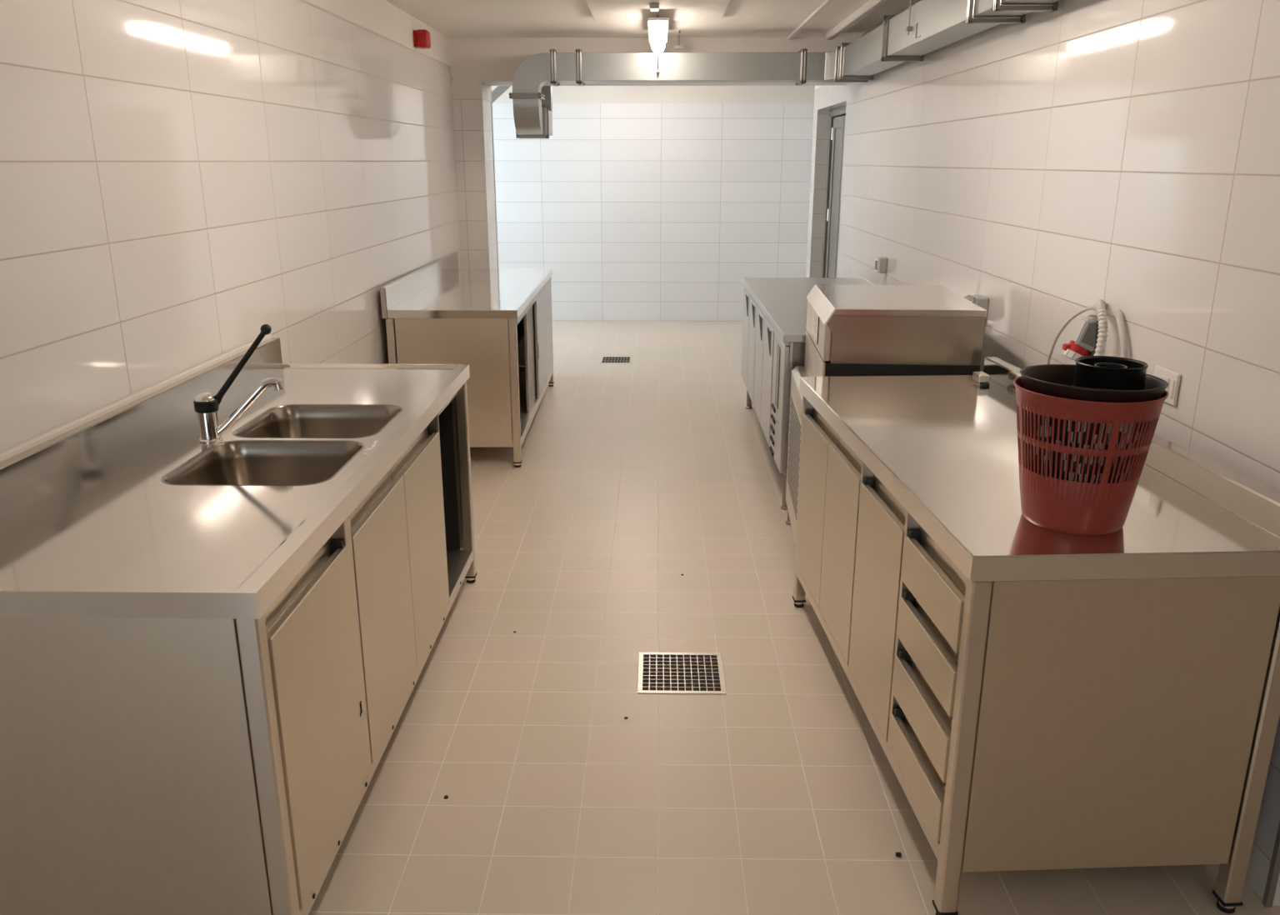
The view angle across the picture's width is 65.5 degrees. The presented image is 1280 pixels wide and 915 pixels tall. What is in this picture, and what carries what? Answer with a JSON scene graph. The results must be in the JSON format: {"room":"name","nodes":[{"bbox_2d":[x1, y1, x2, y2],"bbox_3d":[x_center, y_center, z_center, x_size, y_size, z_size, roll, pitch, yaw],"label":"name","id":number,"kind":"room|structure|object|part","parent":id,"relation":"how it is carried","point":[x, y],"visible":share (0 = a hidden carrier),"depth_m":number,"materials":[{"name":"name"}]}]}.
{"room":"commercial kitchen","nodes":[
{"label":"commercial kitchen","id":0,"kind":"room"},
{"bbox_2d":[0,0,460,452],"bbox_3d":[-1.452,-0.965,4.600,0.150,2.420,5.585,0,17,1],"label":"wall","id":1,"kind":"structure","parent":0,"point":[180,180],"depth_m":3.17,"materials":[{"name":"tile"}]},
{"bbox_2d":[0,337,282,519],"bbox_3d":[-1.377,-0.087,2.745,0.032,0.138,2.062,0,17,1],"label":"backsplash","id":2,"kind":"structure","parent":1,"relation":"attached to","point":[28,476],"depth_m":2.58,"materials":[{"name":"metal"}]},
{"bbox_2d":[380,252,458,318],"bbox_3d":[-1.323,-1.096,6.150,0.030,0.160,2.085,0,17,0],"label":"backsplash","id":3,"kind":"structure","parent":1,"relation":"attached to","point":[394,292],"depth_m":5.80,"materials":[{"name":"metal"}]},
{"bbox_2d":[413,29,430,49],"bbox_3d":[-1.304,-2.503,5.957,0.084,0.102,0.100,0,17,1],"label":"fire alarm","id":4,"kind":"object","parent":1,"relation":"attached to","point":[422,39],"visible":1,"depth_m":5.92,"materials":[{"name":"red plastic"}]},
{"bbox_2d":[448,64,454,80],"bbox_3d":[-1.316,-2.676,6.920,0.041,0.107,0.019,-15,23,-42],"label":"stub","id":5,"kind":"object","parent":1,"relation":"attached to","point":[452,77],"visible":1,"depth_m":6.92,"materials":[{"name":"grey"}]},
{"bbox_2d":[449,37,498,268],"bbox_3d":[-2.139,-1.826,7.489,2.050,2.420,0.420,0,17,1],"label":"wall","id":6,"kind":"structure","parent":0,"point":[464,52],"depth_m":7.19,"materials":[{"name":"tile"}]},
{"bbox_2d":[479,81,489,268],"bbox_3d":[-1.122,-1.625,7.314,0.016,2.135,0.012,0,17,1],"label":"trim","id":7,"kind":"structure","parent":6,"relation":"attached to","point":[480,82],"depth_m":7.18,"materials":[{"name":"white metal"}]},
{"bbox_2d":[490,85,498,266],"bbox_3d":[-1.115,-1.744,7.712,0.016,2.135,0.012,0,17,1],"label":"trim","id":8,"kind":"structure","parent":6,"relation":"attached to","point":[491,86],"depth_m":7.58,"materials":[{"name":"white metal"}]},
{"bbox_2d":[385,0,915,38],"bbox_3d":[0.072,-2.005,3.680,6.600,0.100,12.800,0,17,1],"label":"ceiling","id":9,"kind":"structure","parent":0,"point":[452,18],"depth_m":6.06,"materials":[{"name":"white paint"}]},
{"bbox_2d":[491,85,510,102],"bbox_3d":[-1.057,-2.809,7.583,0.355,0.311,0.040,0,17,1],"label":"strut","id":10,"kind":"object","parent":9,"relation":"attached to","point":[498,91],"visible":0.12,"depth_m":7.57,"materials":[{"name":"grey metal"}]},
{"bbox_2d":[585,0,730,20],"bbox_3d":[0.087,-2.289,4.847,0.757,0.022,2.200,0,17,1],"label":"ceiling panel","id":11,"kind":"object","parent":9,"relation":"attached to","point":[601,10],"visible":0.86,"depth_m":5.48,"materials":[{"name":"white paint"}]},
{"bbox_2d":[650,2,659,11],"bbox_3d":[0.077,-2.397,5.295,0.050,0.028,0.120,0,17,1],"label":"junction box","id":12,"kind":"object","parent":11,"relation":"attached to","point":[654,7],"visible":1,"depth_m":5.24,"materials":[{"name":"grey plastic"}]},
{"bbox_2d":[509,48,807,138],"bbox_3d":[0.121,-2.612,7.060,1.976,0.666,0.954,0,17,1],"label":"duct","id":13,"kind":"object","parent":9,"relation":"hanging from","point":[532,100],"visible":1,"depth_m":6.60,"materials":[{"name":"metal"}]},
{"bbox_2d":[647,14,669,52],"bbox_3d":[0.109,-2.567,5.990,0.120,0.142,1.058,0,17,1],"label":"ceiling lamp","id":14,"kind":"object","parent":9,"relation":"attached to","point":[657,27],"visible":0.91,"depth_m":5.65,"materials":[{"name":"white plastic"}]},
{"bbox_2d":[650,20,666,52],"bbox_3d":[0.109,-2.528,6.002,0.092,0.062,1.050,0,17,1],"label":"diffuser","id":15,"kind":"object","parent":14,"relation":"attached to","point":[657,28],"depth_m":5.69,"materials":[{"name":"white plastic"}]},
{"bbox_2d":[479,37,856,85],"bbox_3d":[0.195,-2.837,7.145,2.620,0.285,0.420,0,17,1],"label":"ceiling beam","id":16,"kind":"structure","parent":9,"relation":"attached to","point":[500,57],"depth_m":6.93,"materials":[{"name":"beige paint"}]},
{"bbox_2d":[675,30,683,49],"bbox_3d":[0.264,-2.793,6.655,0.055,0.087,0.271,0,17,1],"label":"ceiling hook","id":17,"kind":"object","parent":9,"relation":"attached to","point":[678,47],"visible":1,"depth_m":6.76,"materials":[{"name":"metal"}]},
{"bbox_2d":[786,0,833,39],"bbox_3d":[1.006,-2.495,5.526,0.030,0.016,2.850,0,17,1],"label":"trim","id":18,"kind":"structure","parent":9,"relation":"attached to","point":[826,2],"depth_m":5.88,"materials":[{"name":"white plastic"}]},
{"bbox_2d":[825,0,889,39],"bbox_3d":[1.226,-2.158,4.448,0.050,0.045,4.600,0,17,1],"label":"trim","id":19,"kind":"structure","parent":9,"relation":"attached to","point":[871,6],"depth_m":5.70,"materials":[{"name":"white"}]},
{"bbox_2d":[491,85,814,320],"bbox_3d":[-0.516,-2.608,10.112,5.200,2.420,0.150,0,17,1],"label":"wall","id":20,"kind":"structure","parent":0,"point":[641,202],"depth_m":10.01,"materials":[{"name":"tile"}]},
{"bbox_2d":[308,320,1279,914],"bbox_3d":[0.072,0.410,4.400,6.600,0.100,12.800,0,17,1],"label":"floor","id":21,"kind":"structure","parent":0,"point":[776,793],"depth_m":2.96,"materials":[{"name":"tile"}]},
{"bbox_2d":[0,334,476,914],"bbox_3d":[-1.035,0.306,2.856,0.753,0.982,2.062,0,17,1],"label":"sink cabinet","id":22,"kind":"object","parent":21,"relation":"on","point":[212,654],"visible":1,"depth_m":2.00,"materials":[{"name":"metal"}]},
{"bbox_3d":[-1.036,0.609,1.895,0.611,0.690,0.012,0,17,1],"label":"panel","id":23,"kind":"part","parent":22,"relation":"part of","materials":[{"name":"metal"}]},
{"bbox_2d":[0,363,469,619],"bbox_3d":[-1.011,-0.033,2.755,0.705,0.050,2.062,0,17,1],"label":"countertop","id":24,"kind":"structure","parent":22,"relation":"on","point":[116,540],"depth_m":2.13,"materials":[{"name":"metal"}]},
{"bbox_2d":[193,324,284,443],"bbox_3d":[-1.103,-0.205,2.731,0.236,0.310,0.062,-6,18,-19],"label":"mixer tap","id":25,"kind":"object","parent":22,"relation":"on","point":[206,405],"visible":1,"depth_m":2.73,"materials":[{"name":"silver metal"}]},
{"bbox_3d":[-1.097,-0.252,2.733,0.180,0.220,0.030,-7,18,-22],"label":"lever","id":26,"kind":"part","parent":25,"relation":"part of","materials":[{"name":"black plastic"}]},
{"bbox_3d":[-1.081,-0.139,2.749,0.195,0.158,0.026,-5,17,-15],"label":"spout","id":27,"kind":"part","parent":25,"relation":"part of","materials":[{"name":"silver metal"}]},
{"bbox_2d":[160,440,364,485],"bbox_3d":[-0.954,0.093,2.579,0.418,0.177,0.398,0,17,1],"label":"sink basin","id":28,"kind":"object","parent":22,"relation":"in","point":[222,462],"depth_m":2.74,"materials":[{"name":"silver metal"}]},
{"bbox_3d":[-0.706,0.657,1.912,0.040,0.792,0.040,0,17,1],"label":"leg","id":29,"kind":"part","parent":22,"relation":"part of","materials":[{"name":"metal"}]},
{"bbox_3d":[-0.697,0.265,2.062,0.036,0.046,0.463,0,17,1],"label":"handle","id":30,"kind":"part","parent":22,"relation":"part of","materials":[{"name":"metal"}]},
{"bbox_3d":[-0.687,0.559,2.149,0.018,0.604,0.465,0,17,1],"label":"door","id":31,"kind":"part","parent":22,"relation":"part of","materials":[{"name":"metal"}]},
{"bbox_2d":[232,404,402,438],"bbox_3d":[-0.947,-0.027,2.984,0.418,0.177,0.398,0,17,1],"label":"sink basin","id":32,"kind":"object","parent":22,"relation":"in","point":[274,421],"depth_m":3.15,"materials":[{"name":"silver metal"}]},
{"bbox_3d":[-0.687,0.116,2.562,0.036,0.046,0.478,0,17,1],"label":"handle","id":33,"kind":"part","parent":22,"relation":"part of","materials":[{"name":"metal"}]},
{"bbox_3d":[-0.677,0.410,2.650,0.018,0.604,0.480,0,17,1],"label":"door","id":34,"kind":"part","parent":22,"relation":"part of","materials":[{"name":"metal"}]},
{"bbox_2d":[299,550,473,914],"bbox_3d":[-1.002,0.661,2.962,0.663,0.040,1.972,0,17,1],"label":"shelf","id":35,"kind":"object","parent":22,"relation":"attached to","point":[459,562],"depth_m":2.74,"materials":[{"name":"metal"}]},
{"bbox_3d":[-0.703,0.018,2.764,0.010,0.055,1.958,0,17,1],"label":"rail","id":36,"kind":"part","parent":22,"relation":"part of","materials":[{"name":"metal"}]},
{"bbox_3d":[-0.679,-0.021,3.022,0.036,0.046,0.470,0,17,1],"label":"handle","id":37,"kind":"part","parent":22,"relation":"part of","materials":[{"name":"metal"}]},
{"bbox_3d":[-0.669,0.273,3.110,0.018,0.604,0.472,0,17,1],"label":"door","id":38,"kind":"part","parent":22,"relation":"part of","materials":[{"name":"metal"}]},
{"bbox_3d":[-1.000,0.033,3.825,0.611,0.690,0.012,0,17,1],"label":"panel","id":39,"kind":"part","parent":22,"relation":"part of","materials":[{"name":"metal"}]},
{"bbox_3d":[-0.671,0.086,3.827,0.040,0.792,0.040,0,17,1],"label":"leg","id":40,"kind":"part","parent":22,"relation":"part of","materials":[{"name":"metal"}]},
{"bbox_2d":[380,252,554,467],"bbox_3d":[-0.986,-0.706,6.265,0.705,0.973,2.085,0,17,0],"label":"kitchen cabinet","id":41,"kind":"object","parent":21,"relation":"on","point":[497,322],"visible":0.68,"depth_m":5.34,"materials":[{"name":"metal"}]},
{"bbox_3d":[-1.307,-0.354,5.315,0.040,0.785,0.040,0,17,0],"label":"leg","id":42,"kind":"part","parent":41,"relation":"part of","materials":[{"name":"metal"}]},
{"bbox_3d":[-0.986,-0.408,5.291,0.591,0.668,0.012,0,17,0],"label":"panel","id":43,"kind":"part","parent":41,"relation":"part of","materials":[{"name":"metal"}]},
{"bbox_2d":[386,268,552,318],"bbox_3d":[-0.972,-1.040,6.165,0.677,0.045,2.085,0,17,0],"label":"countertop","id":44,"kind":"structure","parent":41,"relation":"on","point":[463,292],"depth_m":5.72,"materials":[{"name":"metal"}]},
{"bbox_3d":[-0.667,-0.353,5.313,0.040,0.785,0.040,0,17,0],"label":"leg","id":45,"kind":"part","parent":41,"relation":"part of","materials":[{"name":"metal"}]},
{"bbox_3d":[-0.979,-0.990,7.244,0.591,0.668,0.012,0,17,0],"label":"panel","id":46,"kind":"part","parent":41,"relation":"part of","materials":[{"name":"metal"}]},
{"bbox_3d":[-0.670,-0.716,6.384,0.014,0.621,1.000,0,17,0],"label":"sliding door","id":47,"kind":"part","parent":41,"relation":"part of","materials":[{"name":"metal"}]},
{"bbox_3d":[-0.647,-0.821,6.733,0.016,0.621,1.010,0,17,0],"label":"sliding door","id":48,"kind":"part","parent":41,"relation":"part of","materials":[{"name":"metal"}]},
{"bbox_3d":[-0.659,-0.932,7.253,0.040,0.785,0.040,0,17,0],"label":"leg","id":49,"kind":"part","parent":41,"relation":"part of","materials":[{"name":"metal"}]},
{"bbox_2d":[600,356,631,363],"bbox_3d":[-0.200,-0.818,8.339,0.260,0.004,0.280,0,17,1],"label":"floor drain","id":50,"kind":"object","parent":21,"relation":"on","point":[603,359],"visible":1,"depth_m":8.32,"materials":[{"name":"metal"}]},
{"bbox_2d":[637,652,726,694],"bbox_3d":[0.133,0.701,3.244,0.280,0.004,0.270,0,17,1],"label":"floor drain","id":51,"kind":"object","parent":21,"relation":"on","point":[658,672],"visible":1,"depth_m":3.24,"materials":[{"name":"metal"}]},
{"bbox_2d":[741,270,877,509],"bbox_3d":[1.018,-0.478,5.610,0.720,0.910,2.260,0,17,1],"label":"cabinet","id":52,"kind":"object","parent":21,"relation":"on","point":[774,324],"depth_m":5.25,"materials":[{"name":"metal"}]},
{"bbox_3d":[0.695,-0.778,6.455,0.024,0.593,0.434,0,17,1],"label":"door","id":53,"kind":"part","parent":52,"relation":"part of","materials":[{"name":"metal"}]},
{"bbox_3d":[0.735,-0.423,6.686,0.048,0.190,0.048,0,17,1],"label":"leg","id":54,"kind":"part","parent":52,"relation":"part of","materials":[{"name":"metal"}]},
{"bbox_3d":[0.688,-0.652,6.033,0.024,0.593,0.434,0,17,1],"label":"door","id":55,"kind":"part","parent":52,"relation":"part of","materials":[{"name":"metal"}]},
{"bbox_3d":[0.684,-0.853,5.940,0.022,0.110,0.170,0,17,1],"label":"handle","id":56,"kind":"part","parent":52,"relation":"part of","materials":[{"name":"silver metal"}]},
{"bbox_3d":[0.680,-0.527,5.611,0.024,0.593,0.434,0,17,1],"label":"door","id":57,"kind":"part","parent":52,"relation":"part of","materials":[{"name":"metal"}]},
{"bbox_3d":[0.676,-0.727,5.518,0.022,0.110,0.170,0,17,1],"label":"handle","id":58,"kind":"part","parent":52,"relation":"part of","materials":[{"name":"silver metal"}]},
{"bbox_3d":[0.672,-0.401,5.190,0.024,0.593,0.434,0,17,1],"label":"door","id":59,"kind":"part","parent":52,"relation":"part of","materials":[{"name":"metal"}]},
{"bbox_3d":[0.669,-0.601,5.097,0.022,0.110,0.170,0,17,1],"label":"handle","id":60,"kind":"part","parent":52,"relation":"part of","materials":[{"name":"silver metal"}]},
{"bbox_2d":[769,445,774,456],"bbox_3d":[0.653,-0.031,4.947,0.010,0.028,0.120,0,17,1],"label":"vent","id":61,"kind":"object","parent":52,"relation":"attached to","point":[772,448],"depth_m":4.92,"materials":[{"name":"black metal"}]},
{"bbox_2d":[769,435,774,446],"bbox_3d":[0.653,-0.083,4.931,0.010,0.028,0.120,0,17,1],"label":"vent","id":62,"kind":"object","parent":52,"relation":"attached to","point":[772,437],"depth_m":4.92,"materials":[{"name":"black metal"}]},
{"bbox_2d":[770,424,774,434],"bbox_3d":[0.653,-0.136,4.915,0.010,0.028,0.120,0,17,1],"label":"vent","id":63,"kind":"object","parent":52,"relation":"attached to","point":[772,427],"depth_m":4.89,"materials":[{"name":"black metal"}]},
{"bbox_2d":[770,414,774,424],"bbox_3d":[0.653,-0.189,4.899,0.010,0.028,0.120,0,17,1],"label":"vent","id":64,"kind":"object","parent":52,"relation":"attached to","point":[772,416],"depth_m":4.89,"materials":[{"name":"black metal"}]},
{"bbox_2d":[770,403,775,412],"bbox_3d":[0.653,-0.241,4.884,0.010,0.028,0.120,0,17,1],"label":"vent","id":65,"kind":"object","parent":52,"relation":"attached to","point":[773,407],"depth_m":4.87,"materials":[{"name":"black metal"}]},
{"bbox_3d":[0.700,0.154,4.750,0.048,0.190,0.048,0,17,1],"label":"leg","id":66,"kind":"part","parent":52,"relation":"part of","materials":[{"name":"metal"}]},
{"bbox_3d":[1.003,-0.220,4.553,0.630,0.620,0.004,0,17,1],"label":"panel","id":67,"kind":"part","parent":52,"relation":"part of","materials":[{"name":"metal"}]},
{"bbox_2d":[742,277,859,342],"bbox_3d":[1.008,-0.849,5.500,0.700,0.035,2.260,0,17,1],"label":"countertop","id":68,"kind":"structure","parent":52,"relation":"on","point":[783,301],"depth_m":5.57,"materials":[{"name":"metal"}]},
{"bbox_2d":[785,284,987,546],"bbox_3d":[0.957,-0.119,4.096,0.628,1.087,0.748,1,17,4],"label":"dishwasher","id":69,"kind":"object","parent":21,"relation":"on","point":[852,330],"visible":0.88,"depth_m":3.64,"materials":[{"name":"silver metal"}]},
{"bbox_2d":[787,392,801,524],"bbox_3d":[0.647,-0.003,4.175,0.002,0.420,0.580,1,17,4],"label":"grille","id":70,"kind":"object","parent":69,"relation":"attached to","point":[795,416],"depth_m":4.16,"materials":[{"name":"metal"}]},
{"bbox_3d":[0.750,-0.315,4.053,0.096,0.288,0.736,1,17,4],"label":"storage door","id":71,"kind":"part","parent":69,"relation":"part of","materials":[{"name":"metal"}]},
{"bbox_3d":[0.714,-0.525,3.993,0.024,0.139,0.736,1,17,4],"label":"panel","id":72,"kind":"part","parent":69,"relation":"part of","materials":[{"name":"metal"}]},
{"bbox_3d":[1.001,-0.627,3.941,0.540,0.025,0.748,1,17,4],"label":"lid","id":73,"kind":"part","parent":69,"relation":"part of","materials":[{"name":"silver metal"}]},
{"bbox_2d":[826,313,984,365],"bbox_3d":[0.985,-0.541,3.967,0.565,0.197,0.740,1,17,4],"label":"hood","id":74,"kind":"object","parent":69,"relation":"attached to","point":[852,339],"depth_m":3.62,"materials":[{"name":"silver metal"}]},
{"bbox_2d":[895,852,901,856],"bbox_3d":[0.621,0.953,2.390,0.015,0.007,0.015,0,17,1],"label":"debris","id":75,"kind":"object","parent":21,"relation":"on","point":[897,854],"visible":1,"depth_m":2.39,"materials":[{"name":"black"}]},
{"bbox_2d":[792,356,1279,914],"bbox_3d":[0.953,0.334,2.844,0.700,0.935,1.668,-1,17,-3],"label":"kitchen counter","id":76,"kind":"object","parent":21,"relation":"on","point":[1037,697],"depth_m":2.11,"materials":[{"name":"metal"}]},
{"bbox_3d":[0.596,0.153,3.613,0.040,0.787,0.040,-1,17,-3],"label":"leg","id":77,"kind":"part","parent":76,"relation":"part of","materials":[{"name":"metal"}]},
{"bbox_3d":[0.591,0.173,3.391,0.018,0.570,0.384,-1,17,-3],"label":"door","id":78,"kind":"part","parent":76,"relation":"part of","materials":[{"name":"metal"}]},
{"bbox_3d":[0.601,-0.105,3.309,0.036,0.046,0.382,-1,17,-3],"label":"handle","id":79,"kind":"part","parent":76,"relation":"part of","materials":[{"name":"metal"}]},
{"bbox_3d":[0.609,0.283,3.022,0.018,0.570,0.378,-1,17,-3],"label":"door","id":80,"kind":"part","parent":76,"relation":"part of","materials":[{"name":"metal"}]},
{"bbox_3d":[0.619,0.005,2.940,0.036,0.046,0.376,-1,17,-3],"label":"handle","id":81,"kind":"part","parent":76,"relation":"part of","materials":[{"name":"metal"}]},
{"bbox_2d":[795,565,939,859],"bbox_3d":[0.938,0.635,2.933,0.650,0.037,1.578,-1,17,-3],"label":"shelf","id":82,"kind":"object","parent":76,"relation":"attached to","point":[934,842],"depth_m":2.64,"materials":[{"name":"metal"}]},
{"bbox_3d":[0.627,0.398,2.638,0.018,0.570,0.378,-1,17,-3],"label":"door","id":83,"kind":"part","parent":76,"relation":"part of","materials":[{"name":"metal"}]},
{"bbox_3d":[0.637,0.120,2.555,0.036,0.046,0.376,-1,17,-3],"label":"handle","id":84,"kind":"part","parent":76,"relation":"part of","materials":[{"name":"metal"}]},
{"bbox_3d":[0.646,0.737,2.325,0.018,0.094,0.368,-1,17,-3],"label":"drawer","id":85,"kind":"part","parent":76,"relation":"part of","materials":[{"name":"metal"}]},
{"bbox_3d":[0.656,0.688,2.311,0.036,0.046,0.366,-1,17,-3],"label":"handle","id":86,"kind":"part","parent":76,"relation":"part of","materials":[{"name":"metal"}]},
{"bbox_3d":[0.646,0.590,2.281,0.018,0.106,0.368,-1,17,-3],"label":"drawer","id":87,"kind":"part","parent":76,"relation":"part of","materials":[{"name":"metal"}]},
{"bbox_3d":[0.656,0.534,2.265,0.036,0.046,0.366,-1,17,-3],"label":"handle","id":88,"kind":"part","parent":76,"relation":"part of","materials":[{"name":"metal"}]},
{"bbox_3d":[0.646,0.440,2.236,0.018,0.105,0.368,-1,17,-3],"label":"drawer","id":89,"kind":"part","parent":76,"relation":"part of","materials":[{"name":"metal"}]},
{"bbox_3d":[0.656,0.385,2.220,0.036,0.046,0.366,-1,17,-3],"label":"handle","id":90,"kind":"part","parent":76,"relation":"part of","materials":[{"name":"metal"}]},
{"bbox_3d":[0.646,0.293,2.193,0.018,0.115,0.368,-1,17,-3],"label":"drawer","id":91,"kind":"part","parent":76,"relation":"part of","materials":[{"name":"metal"}]},
{"bbox_3d":[0.656,0.233,2.175,0.036,0.046,0.366,-1,17,-3],"label":"handle","id":92,"kind":"part","parent":76,"relation":"part of","materials":[{"name":"metal"}]},
{"bbox_3d":[0.670,0.612,2.074,0.040,0.787,0.040,-1,17,-3],"label":"leg","id":93,"kind":"part","parent":76,"relation":"part of","materials":[{"name":"metal"}]},
{"bbox_3d":[1.164,-0.267,3.388,0.038,0.036,0.078,-1,17,-3],"label":"loose table foot","id":94,"kind":"part","parent":76,"relation":"part of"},
{"bbox_2d":[799,375,1279,582],"bbox_3d":[0.931,-0.025,2.736,0.656,0.055,1.668,-1,17,-3],"label":"countertop","id":95,"kind":"structure","parent":76,"relation":"on","point":[946,447],"depth_m":2.24,"materials":[{"name":"metal"}]},
{"bbox_2d":[1013,375,1168,535],"bbox_3d":[0.916,-0.007,2.071,0.290,0.289,0.290,0,17,1],"label":"plastic basket","id":96,"kind":"object","parent":76,"relation":"on","point":[1059,505],"visible":0.88,"depth_m":1.98,"materials":[{"name":"red plastic"}]},
{"bbox_2d":[1020,364,1168,483],"bbox_3d":[0.919,-0.018,2.071,0.279,0.307,0.279,1,16,1],"label":"trash bin","id":97,"kind":"object","parent":96,"relation":"in","point":[1054,380],"visible":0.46,"depth_m":1.98,"materials":[{"name":"black plastic"}]},
{"bbox_3d":[0.968,-0.013,2.097,0.136,0.273,0.136,0,17,1],"label":"clear container","id":98,"kind":"object","parent":97,"relation":"in","visible":0},
{"bbox_2d":[1073,355,1148,389],"bbox_3d":[0.968,-0.170,2.050,0.137,0.055,0.137,0,17,1],"label":"ring","id":99,"kind":"object","parent":98,"relation":"on","point":[1091,372],"visible":0.92,"depth_m":2.01,"materials":[{"name":"black plastic"}]},
{"bbox_3d":[0.990,0.561,2.067,0.591,0.687,0.012,-1,17,-3],"label":"panel","id":100,"kind":"part","parent":76,"relation":"part of","materials":[{"name":"metal"}]},
{"bbox_3d":[1.308,0.603,2.102,0.040,0.787,0.040,-1,17,-3],"label":"leg","id":101,"kind":"part","parent":76,"relation":"part of","materials":[{"name":"metal"}]},
{"bbox_2d":[805,90,845,276],"bbox_3d":[1.768,-2.425,9.498,0.150,2.420,1.050,0,17,1],"label":"wall","id":102,"kind":"structure","parent":0,"point":[814,90],"depth_m":9.94,"materials":[{"name":"tile"}]},
{"bbox_2d":[805,0,1279,905],"bbox_3d":[1.543,-1.215,5.441,0.150,2.420,7.425,0,17,1],"label":"wall","id":103,"kind":"structure","parent":0,"point":[1125,154],"depth_m":3.00,"materials":[{"name":"tile"}]},
{"bbox_2d":[820,105,846,277],"bbox_3d":[1.645,-1.830,8.201,0.062,2.020,1.380,0,17,1],"label":"door","id":104,"kind":"structure","parent":103,"relation":"in","point":[837,125],"depth_m":8.42,"materials":[{"name":"grey metal"}]},
{"bbox_2d":[848,270,877,284],"bbox_3d":[1.367,-0.872,5.486,0.020,0.085,2.260,0,17,1],"label":"backsplash","id":105,"kind":"structure","parent":103,"relation":"attached to","point":[853,276],"depth_m":6.24,"materials":[{"name":"metal"}]},
{"bbox_2d":[875,256,887,273],"bbox_3d":[1.446,-1.155,5.974,0.062,0.090,0.080,0,17,1],"label":"switch","id":106,"kind":"object","parent":103,"relation":"attached to","point":[881,262],"visible":1,"depth_m":5.94,"materials":[{"name":"grey plastic"}]},
{"bbox_3d":[1.428,-1.155,5.975,0.017,0.084,0.072,0,17,1],"label":"frame","id":107,"kind":"part","parent":106,"relation":"part of","materials":[{"name":"white plastic"}]},
{"bbox_2d":[805,0,1059,82],"bbox_3d":[1.251,-2.006,4.436,0.382,0.329,4.790,0,17,1],"label":"duct","id":108,"kind":"object","parent":103,"relation":"attached to","point":[927,26],"visible":0.99,"depth_m":4.64,"materials":[{"name":"metal"}]},
{"bbox_2d":[964,295,989,320],"bbox_3d":[1.393,-0.627,4.160,0.102,0.097,0.090,0,17,1],"label":"socket","id":109,"kind":"object","parent":103,"relation":"attached to","point":[982,301],"visible":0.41,"depth_m":4.11,"materials":[{"name":"grey plastic"}]},
{"bbox_3d":[1.364,-0.660,4.151,0.044,0.028,0.080,0,17,1],"label":"lid","id":110,"kind":"part","parent":109,"relation":"part of","materials":[{"name":"white plastic"}]},
{"bbox_2d":[1046,305,1095,364],"bbox_3d":[1.398,-0.205,3.280,0.036,0.618,0.298,-1,17,-4],"label":"cable","id":111,"kind":"object","parent":103,"relation":"attached to","point":[1077,313],"visible":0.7,"depth_m":3.25,"materials":[{"name":"grey plastic"}]},
{"bbox_2d":[1060,315,1099,360],"bbox_3d":[1.371,-0.364,3.102,0.104,0.150,0.084,0,17,1],"label":"socket","id":112,"kind":"object","parent":103,"relation":"attached to","point":[1082,342],"visible":0.72,"depth_m":3.07,"materials":[{"name":"grey plastic"}]},
{"bbox_3d":[1.378,-0.378,3.059,0.040,0.076,0.010,0,17,1],"label":"panel","id":113,"kind":"part","parent":112,"relation":"part of","materials":[{"name":"grey plastic"}]},
{"bbox_3d":[1.413,-0.375,3.099,0.021,0.128,0.076,0,17,1],"label":"plate","id":114,"kind":"part","parent":112,"relation":"part of","materials":[{"name":"grey plastic"}]},
{"bbox_2d":[1094,299,1108,355],"bbox_3d":[1.387,-0.192,3.065,0.044,0.580,0.159,6,18,21],"label":"conduit","id":115,"kind":"object","parent":103,"relation":"attached to","point":[1100,305],"visible":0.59,"depth_m":2.96,"materials":[{"name":"white plastic"}]},
{"bbox_2d":[1115,308,1128,358],"bbox_3d":[1.408,-0.146,2.974,0.028,0.580,0.134,3,17,9],"label":"cable","id":116,"kind":"object","parent":103,"relation":"attached to","point":[1119,316],"visible":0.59,"depth_m":2.88,"materials":[{"name":"grey plastic"}]},
{"bbox_2d":[983,356,1279,538],"bbox_3d":[1.280,-0.063,2.741,0.045,0.115,1.668,-1,17,-3],"label":"backsplash","id":117,"kind":"structure","parent":103,"relation":"attached to","point":[1260,506],"depth_m":2.25,"materials":[{"name":"metal"}]},
{"bbox_2d":[1153,365,1180,406],"bbox_3d":[1.409,-0.193,2.672,0.014,0.086,0.130,0,17,1],"label":"wall switch","id":118,"kind":"object","parent":103,"relation":"attached to","point":[1172,378],"visible":0.72,"depth_m":2.63,"materials":[{"name":"white plastic"}]},
{"bbox_2d":[1261,820,1279,907],"bbox_3d":[1.406,-0.155,1.886,0.014,2.420,0.014,0,17,1],"label":"trim","id":119,"kind":"structure","parent":103,"relation":"attached to","point":[1274,869],"depth_m":2.20,"materials":[{"name":"grey metal"}]}
]}

